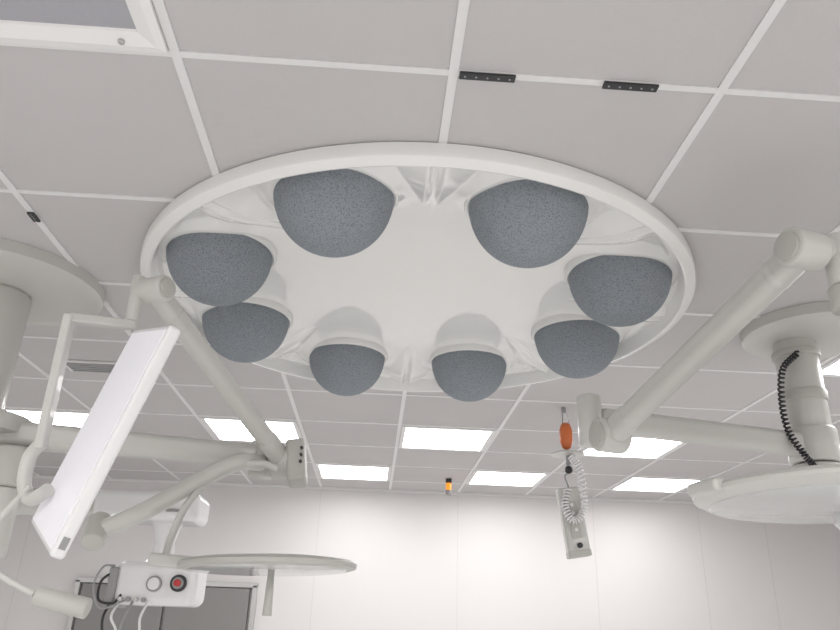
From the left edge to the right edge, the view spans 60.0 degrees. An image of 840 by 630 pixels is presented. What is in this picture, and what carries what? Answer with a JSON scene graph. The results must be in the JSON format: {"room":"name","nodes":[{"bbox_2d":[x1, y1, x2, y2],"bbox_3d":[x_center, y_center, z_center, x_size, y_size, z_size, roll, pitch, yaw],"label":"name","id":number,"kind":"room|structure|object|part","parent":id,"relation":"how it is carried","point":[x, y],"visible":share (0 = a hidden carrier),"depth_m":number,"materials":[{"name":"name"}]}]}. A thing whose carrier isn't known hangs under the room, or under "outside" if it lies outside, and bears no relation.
{"room":"operating room","nodes":[
{"label":"operating room","id":0,"kind":"room"},
{"bbox_2d":[140,142,695,401],"bbox_3d":[-0.011,-0.009,2.700,1.948,0.229,1.948,3,-23,-3],"label":"ceiling light","id":1,"kind":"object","parent":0,"point":[467,273],"depth_m":2.38,"materials":[{"name":"white plastic"}]},
{"bbox_2d":[0,478,839,629],"bbox_3d":[-0.303,2.681,5.955,9.800,2.950,0.100,3,-23,-3],"label":"wall","id":2,"kind":"structure","parent":0,"point":[513,570],"depth_m":6.21,"materials":[{"name":"paint"}]},
{"bbox_2d":[5,478,40,627],"bbox_3d":[-3.295,2.621,5.715,0.004,2.700,0.002,3,-23,-3],"label":"trim","id":3,"kind":"structure","parent":2,"relation":"attached to","point":[40,478],"depth_m":5.96,"materials":[{"name":"grey metal"}]},
{"bbox_2d":[66,581,82,629],"bbox_3d":[-2.796,3.012,5.550,0.040,1.870,0.060,3,-23,-3],"label":"door frame","id":4,"kind":"structure","parent":2,"relation":"attached to","point":[78,585],"depth_m":5.81,"materials":[{"name":"silver metal"}]},
{"bbox_2d":[75,577,258,587],"bbox_3d":[-2.072,2.575,5.766,1.460,0.895,0.102,3,-23,-3],"label":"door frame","id":5,"kind":"structure","parent":2,"relation":"in","point":[81,579],"depth_m":5.95,"materials":[{"name":"silver metal"}]},
{"bbox_2d":[74,583,162,629],"bbox_3d":[-2.428,3.040,5.564,0.660,1.840,0.040,3,-23,-3],"label":"leaf","id":6,"kind":"object","parent":5,"relation":"attached to","point":[151,618],"visible":0.54,"depth_m":5.82,"materials":[{"name":"grey laminate"}]},
{"bbox_2d":[162,587,249,629],"bbox_3d":[-1.749,3.075,5.596,0.660,1.840,0.040,3,-23,-3],"label":"leaf","id":7,"kind":"object","parent":5,"relation":"attached to","point":[221,608],"visible":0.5,"depth_m":5.87,"materials":[{"name":"grey laminate"}]},
{"bbox_2d":[248,586,257,629],"bbox_3d":[-1.380,3.085,5.618,0.040,1.870,0.060,3,-23,-3],"label":"door frame","id":8,"kind":"structure","parent":2,"relation":"attached to","point":[254,589],"depth_m":5.90,"materials":[{"name":"silver metal"}]},
{"bbox_2d":[310,494,320,623],"bbox_3d":[-0.901,2.744,5.830,0.004,2.700,0.002,3,-23,-3],"label":"trim","id":9,"kind":"structure","parent":2,"relation":"attached to","point":[320,494],"depth_m":6.16,"materials":[{"name":"grey"}]},
{"bbox_2d":[32,475,693,503],"bbox_3d":[-0.264,1.541,6.379,9.600,0.020,0.030,3,-23,-3],"label":"trim","id":10,"kind":"structure","parent":2,"relation":"attached to","point":[34,476],"depth_m":6.37,"materials":[{"name":"white paint"}]},
{"bbox_2d":[457,498,457,562],"bbox_3d":[0.296,2.806,5.888,0.004,2.700,0.002,3,-23,-3],"label":"trim","id":11,"kind":"structure","parent":2,"relation":"attached to","point":[457,498],"depth_m":6.29,"materials":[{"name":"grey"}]},
{"bbox_2d":[592,505,600,629],"bbox_3d":[1.493,2.868,5.946,0.004,2.700,0.002,3,-23,-3],"label":"trim","id":12,"kind":"structure","parent":2,"relation":"attached to","point":[592,505],"depth_m":6.25,"materials":[{"name":"grey"}]},
{"bbox_2d":[697,510,711,629],"bbox_3d":[2.440,2.917,5.992,0.004,2.700,0.002,3,-23,-3],"label":"trim","id":13,"kind":"structure","parent":2,"relation":"attached to","point":[697,510],"depth_m":6.30,"materials":[{"name":"grey"}]},
{"bbox_2d":[764,523,780,628],"bbox_3d":[3.039,2.947,6.021,0.004,2.700,0.002,3,-23,-3],"label":"trim","id":14,"kind":"structure","parent":2,"relation":"attached to","point":[764,523],"depth_m":6.32,"materials":[{"name":"grey"}]},
{"bbox_2d":[0,0,839,500],"bbox_3d":[0.040,-0.327,2.071,9.600,0.001,9.440,3,-23,-3],"label":"ceiling","id":15,"kind":"structure","parent":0,"point":[71,120],"depth_m":1.83,"materials":[{"name":"white tile"}]},
{"bbox_2d":[4,408,88,413],"bbox_3d":[-2.235,0.668,4.516,0.568,0.009,0.568,3,-23,-3],"label":"frame","id":16,"kind":"object","parent":15,"relation":"attached to","point":[10,409],"visible":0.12,"depth_m":4.26,"materials":[{"name":"white paint"}]},
{"bbox_2d":[7,410,87,426],"bbox_3d":[-2.235,0.667,4.516,0.520,0.001,0.520,3,-23,-3],"label":"diffuser","id":17,"kind":"object","parent":16,"relation":"attached to","point":[66,419],"visible":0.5,"depth_m":4.41,"materials":[{"name":"white plastic"}]},
{"bbox_2d":[0,0,168,53],"bbox_3d":[-0.806,-0.688,1.272,0.576,0.018,0.576,3,-23,-3],"label":"ceiling light","id":18,"kind":"object","parent":15,"relation":"in","point":[122,25],"depth_m":1.49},
{"bbox_2d":[66,360,115,372],"bbox_3d":[-1.533,0.252,3.500,0.340,0.014,0.150,3,-23,-3],"label":"air vent","id":19,"kind":"object","parent":15,"relation":"in","point":[73,365],"depth_m":3.47,"materials":[{"name":"grey metal"}]},
{"bbox_2d":[86,489,161,516],"label":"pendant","id":20,"kind":"object","parent":15,"relation":"hanging from","point":[109,501],"depth_m":2.93,"materials":[{"name":"grey"}]},
{"bbox_3d":[-1.766,0.766,3.011,1.100,0.100,0.140,3,-23,-3],"label":"beam arm","id":21,"kind":"part","parent":20,"relation":"part of","materials":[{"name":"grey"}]},
{"bbox_2d":[92,559,206,629],"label":"control box","id":22,"kind":"object","parent":15,"relation":"hanging from","point":[145,584],"depth_m":2.88,"materials":[{"name":"grey plastic"}]},
{"bbox_3d":[-0.957,1.057,2.870,0.026,0.026,0.017,3,-23,-3],"label":"knob","id":23,"kind":"part","parent":22,"relation":"part of","materials":[{"name":"red plastic"}]},
{"bbox_2d":[0,238,307,618],"bbox_3d":[-1.151,0.298,2.185,1.505,1.122,0.976,-4,-24,13],"label":"monitor arm","id":24,"kind":"object","parent":15,"relation":"hanging from","point":[39,287],"visible":1,"depth_m":2.06},
{"bbox_3d":[-1.506,0.365,2.406,0.410,0.070,0.410,3,-23,-3],"label":"hub plate","id":25,"kind":"part","parent":24,"relation":"part of","materials":[{"name":"grey metal"}]},
{"bbox_3d":[-0.915,0.506,1.650,0.145,0.245,0.026,3,-23,-3],"label":"grip stem","id":26,"kind":"part","parent":24,"relation":"part of","materials":[{"name":"grey metal"}]},
{"bbox_3d":[-1.302,0.486,2.313,0.136,0.125,0.136,3,-23,-3],"label":"auxiliary post","id":27,"kind":"part","parent":24,"relation":"part of","materials":[{"name":"grey plastic"}]},
{"bbox_3d":[-0.787,0.632,1.601,0.122,0.066,0.044,4,-23,-5],"label":"grip handle","id":28,"kind":"part","parent":24,"relation":"part of","materials":[{"name":"grey plastic"}]},
{"bbox_3d":[-0.968,0.425,2.410,0.901,0.120,0.080,3,-23,-2],"label":"horizontal arm","id":29,"kind":"part","parent":24,"relation":"part of","materials":[{"name":"grey metal"}]},
{"bbox_3d":[-0.758,-0.035,1.935,0.041,0.151,0.034,-18,-30,38],"label":"swivel post","id":30,"kind":"part","parent":24,"relation":"part of","materials":[{"name":"grey metal"}]},
{"bbox_3d":[-0.580,0.210,2.175,0.048,0.363,0.699,-8,-25,22],"label":"spring arm","id":31,"kind":"part","parent":24,"relation":"part of","materials":[{"name":"grey metal"}]},
{"bbox_2d":[81,453,356,615],"bbox_3d":[-0.575,0.617,2.138,0.790,0.487,0.508,3,-23,-3],"label":"light","id":32,"kind":"object","parent":24,"relation":"attached to","point":[100,526],"depth_m":2.09,"materials":[{"name":"white metal"}]},
{"bbox_3d":[-0.520,0.480,2.415,0.090,0.120,0.090,3,-23,-3],"label":"elbow post","id":33,"kind":"part","parent":24,"relation":"part of","materials":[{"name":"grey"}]},
{"bbox_2d":[137,497,187,552],"label":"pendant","id":34,"kind":"object","parent":15,"relation":"hanging from","point":[162,523],"depth_m":2.99,"materials":[{"name":"grey"}]},
{"bbox_2d":[170,495,209,553],"label":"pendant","id":35,"kind":"object","parent":15,"relation":"hanging from","point":[197,514],"depth_m":3.00,"materials":[{"name":"grey plastic"}]},
{"bbox_2d":[199,416,302,442],"bbox_3d":[-1.038,0.730,4.573,0.568,0.009,0.568,3,-23,-3],"label":"frame","id":36,"kind":"object","parent":15,"relation":"attached to","point":[203,419],"visible":0.61,"depth_m":4.40,"materials":[{"name":"white paint"}]},
{"bbox_2d":[206,419,297,441],"bbox_3d":[-1.038,0.728,4.574,0.520,0.001,0.520,3,-23,-3],"label":"diffuser","id":37,"kind":"object","parent":36,"relation":"attached to","point":[225,429],"visible":0.6,"depth_m":4.55,"materials":[{"name":"white plastic"}]},
{"bbox_2d":[315,463,390,480],"bbox_3d":[-0.517,1.235,5.702,0.568,0.009,0.568,3,-23,-3],"label":"frame","id":38,"kind":"object","parent":15,"relation":"attached to","point":[316,464],"visible":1,"depth_m":5.57,"materials":[{"name":"white paint"}]},
{"bbox_2d":[319,465,387,479],"bbox_3d":[-0.517,1.233,5.702,0.520,0.001,0.520,3,-23,-3],"label":"diffuser","id":39,"kind":"object","parent":38,"relation":"attached to","point":[328,471],"visible":1,"depth_m":5.70,"materials":[{"name":"white plastic"}]},
{"bbox_2d":[0,0,839,499],"bbox_3d":[0.040,-0.326,2.070,9.600,0.004,9.440,3,-23,-3],"label":"ceiling grid","id":40,"kind":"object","parent":15,"relation":"attached to","point":[453,72],"depth_m":1.80,"materials":[{"name":"white paint"}]},
{"bbox_2d":[27,212,40,221],"bbox_3d":[-1.172,-0.296,2.207,0.021,0.007,0.050,3,-23,-3],"label":"bracket","id":41,"kind":"object","parent":40,"relation":"attached to","point":[32,215],"depth_m":2.20,"materials":[{"name":"black metal"}]},
{"bbox_2d":[459,71,515,82],"bbox_3d":[0.148,-0.521,1.595,0.123,0.007,0.020,3,-23,-3],"label":"bracket","id":42,"kind":"object","parent":40,"relation":"attached to","point":[464,75],"depth_m":1.59,"materials":[{"name":"black metal"}]},
{"bbox_2d":[602,81,658,91],"bbox_3d":[0.466,-0.505,1.610,0.122,0.007,0.020,3,-23,-3],"label":"bracket","id":43,"kind":"object","parent":40,"relation":"attached to","point":[612,85],"depth_m":1.61,"materials":[{"name":"black metal"}]},
{"bbox_2d":[399,425,496,451],"bbox_3d":[0.159,0.791,4.631,0.568,0.009,0.568,3,-23,-3],"label":"frame","id":44,"kind":"object","parent":15,"relation":"attached to","point":[404,427],"visible":1,"depth_m":4.49,"materials":[{"name":"white paint"}]},
{"bbox_2d":[403,428,490,449],"bbox_3d":[0.159,0.790,4.632,0.520,0.001,0.520,3,-23,-3],"label":"diffuser","id":45,"kind":"object","parent":44,"relation":"attached to","point":[414,437],"visible":1,"depth_m":4.62,"materials":[{"name":"white plastic"}]},
{"bbox_2d":[446,478,451,495],"bbox_3d":[0.229,1.376,5.824,0.048,0.129,0.048,3,-23,-3],"label":"warning lamp","id":46,"kind":"object","parent":15,"relation":"attached to","point":[448,480],"visible":1,"depth_m":5.81,"materials":[{"name":"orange plastic"}]},
{"bbox_2d":[466,470,549,486],"bbox_3d":[0.680,1.296,5.760,0.568,0.009,0.568,3,-23,-3],"label":"frame","id":47,"kind":"object","parent":15,"relation":"attached to","point":[475,471],"visible":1,"depth_m":5.65,"materials":[{"name":"white paint"}]},
{"bbox_2d":[470,472,544,485],"bbox_3d":[0.680,1.295,5.760,0.520,0.001,0.520,3,-23,-3],"label":"diffuser","id":48,"kind":"object","parent":47,"relation":"attached to","point":[500,478],"visible":1,"depth_m":5.76,"materials":[{"name":"white plastic"}]},
{"bbox_2d":[551,407,591,558],"bbox_3d":[0.774,0.857,3.773,0.177,0.778,0.176,3,-23,-3],"label":"pendant","id":49,"kind":"object","parent":15,"relation":"hanging from","point":[571,511],"visible":1,"depth_m":3.69,"materials":[{"name":"grey plastic"}]},
{"bbox_3d":[0.783,0.884,3.707,0.135,0.360,0.061,3,-23,-3],"label":"coiled cord","id":50,"kind":"part","parent":49,"relation":"part of","materials":[{"name":"white plastic"}]},
{"bbox_2d":[580,436,684,458],"bbox_3d":[1.356,0.853,4.689,0.568,0.009,0.568,3,-23,-3],"label":"frame","id":51,"kind":"object","parent":15,"relation":"attached to","point":[681,443],"visible":0.36,"depth_m":4.92,"materials":[{"name":"white paint"}]},
{"bbox_2d":[584,438,680,457],"bbox_3d":[1.356,0.852,4.689,0.520,0.001,0.520,3,-23,-3],"label":"diffuser","id":52,"kind":"object","parent":51,"relation":"attached to","point":[639,447],"visible":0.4,"depth_m":4.72,"materials":[{"name":"white plastic"}]},
{"bbox_2d":[609,476,704,492],"bbox_3d":[1.877,1.358,5.817,0.568,0.009,0.568,3,-23,-3],"label":"frame","id":53,"kind":"object","parent":15,"relation":"attached to","point":[631,477],"visible":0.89,"depth_m":5.74,"materials":[{"name":"white paint"}]},
{"bbox_2d":[615,478,696,491],"bbox_3d":[1.877,1.357,5.818,0.520,0.001,0.520,3,-23,-3],"label":"diffuser","id":54,"kind":"object","parent":53,"relation":"attached to","point":[635,483],"visible":1,"depth_m":5.82,"materials":[{"name":"white plastic"}]},
{"bbox_2d":[576,227,839,529],"bbox_3d":[1.249,0.299,2.229,1.380,0.953,1.055,14,-26,-25],"label":"light","id":55,"kind":"object","parent":15,"relation":"hanging from","point":[795,338],"visible":1,"depth_m":2.18,"materials":[{"name":"grey metal"}]},
{"bbox_3d":[0.562,0.351,2.405,0.080,0.170,0.080,3,-23,-3],"label":"elbow post","id":56,"kind":"part","parent":55,"relation":"part of","materials":[{"name":"grey metal"}]},
{"bbox_3d":[1.001,0.412,2.540,0.868,0.085,0.075,9,-24,-16],"label":"horizontal arm","id":57,"kind":"part","parent":55,"relation":"part of","materials":[{"name":"grey metal"}]},
{"bbox_3d":[0.751,0.117,2.014,0.062,0.314,0.847,9,-25,-17],"label":"spring arm","id":58,"kind":"part","parent":55,"relation":"part of","materials":[{"name":"grey metal"}]},
{"bbox_3d":[0.954,-0.152,1.715,0.068,0.065,0.051,3,-23,-3],"label":"yoke arm","id":59,"kind":"part","parent":55,"relation":"part of","materials":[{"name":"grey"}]},
{"bbox_3d":[1.101,0.574,1.851,0.070,0.140,0.070,3,-23,-3],"label":"lamp handle","id":60,"kind":"part","parent":55,"relation":"part of","materials":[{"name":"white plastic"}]},
{"bbox_2d":[821,355,839,376],"bbox_3d":[2.071,0.173,3.068,0.568,0.009,0.568,3,-23,-3],"label":"frame","id":61,"kind":"object","parent":15,"relation":"attached to","point":[835,360],"visible":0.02,"depth_m":3.20,"materials":[{"name":"white paint"}]},
{"bbox_2d":[822,361,839,373],"bbox_3d":[2.071,0.171,3.069,0.520,0.001,0.520,3,-23,-3],"label":"diffuser","id":62,"kind":"object","parent":61,"relation":"attached to","point":[835,368],"visible":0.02,"depth_m":3.25,"materials":[{"name":"white plastic"}]}
]}

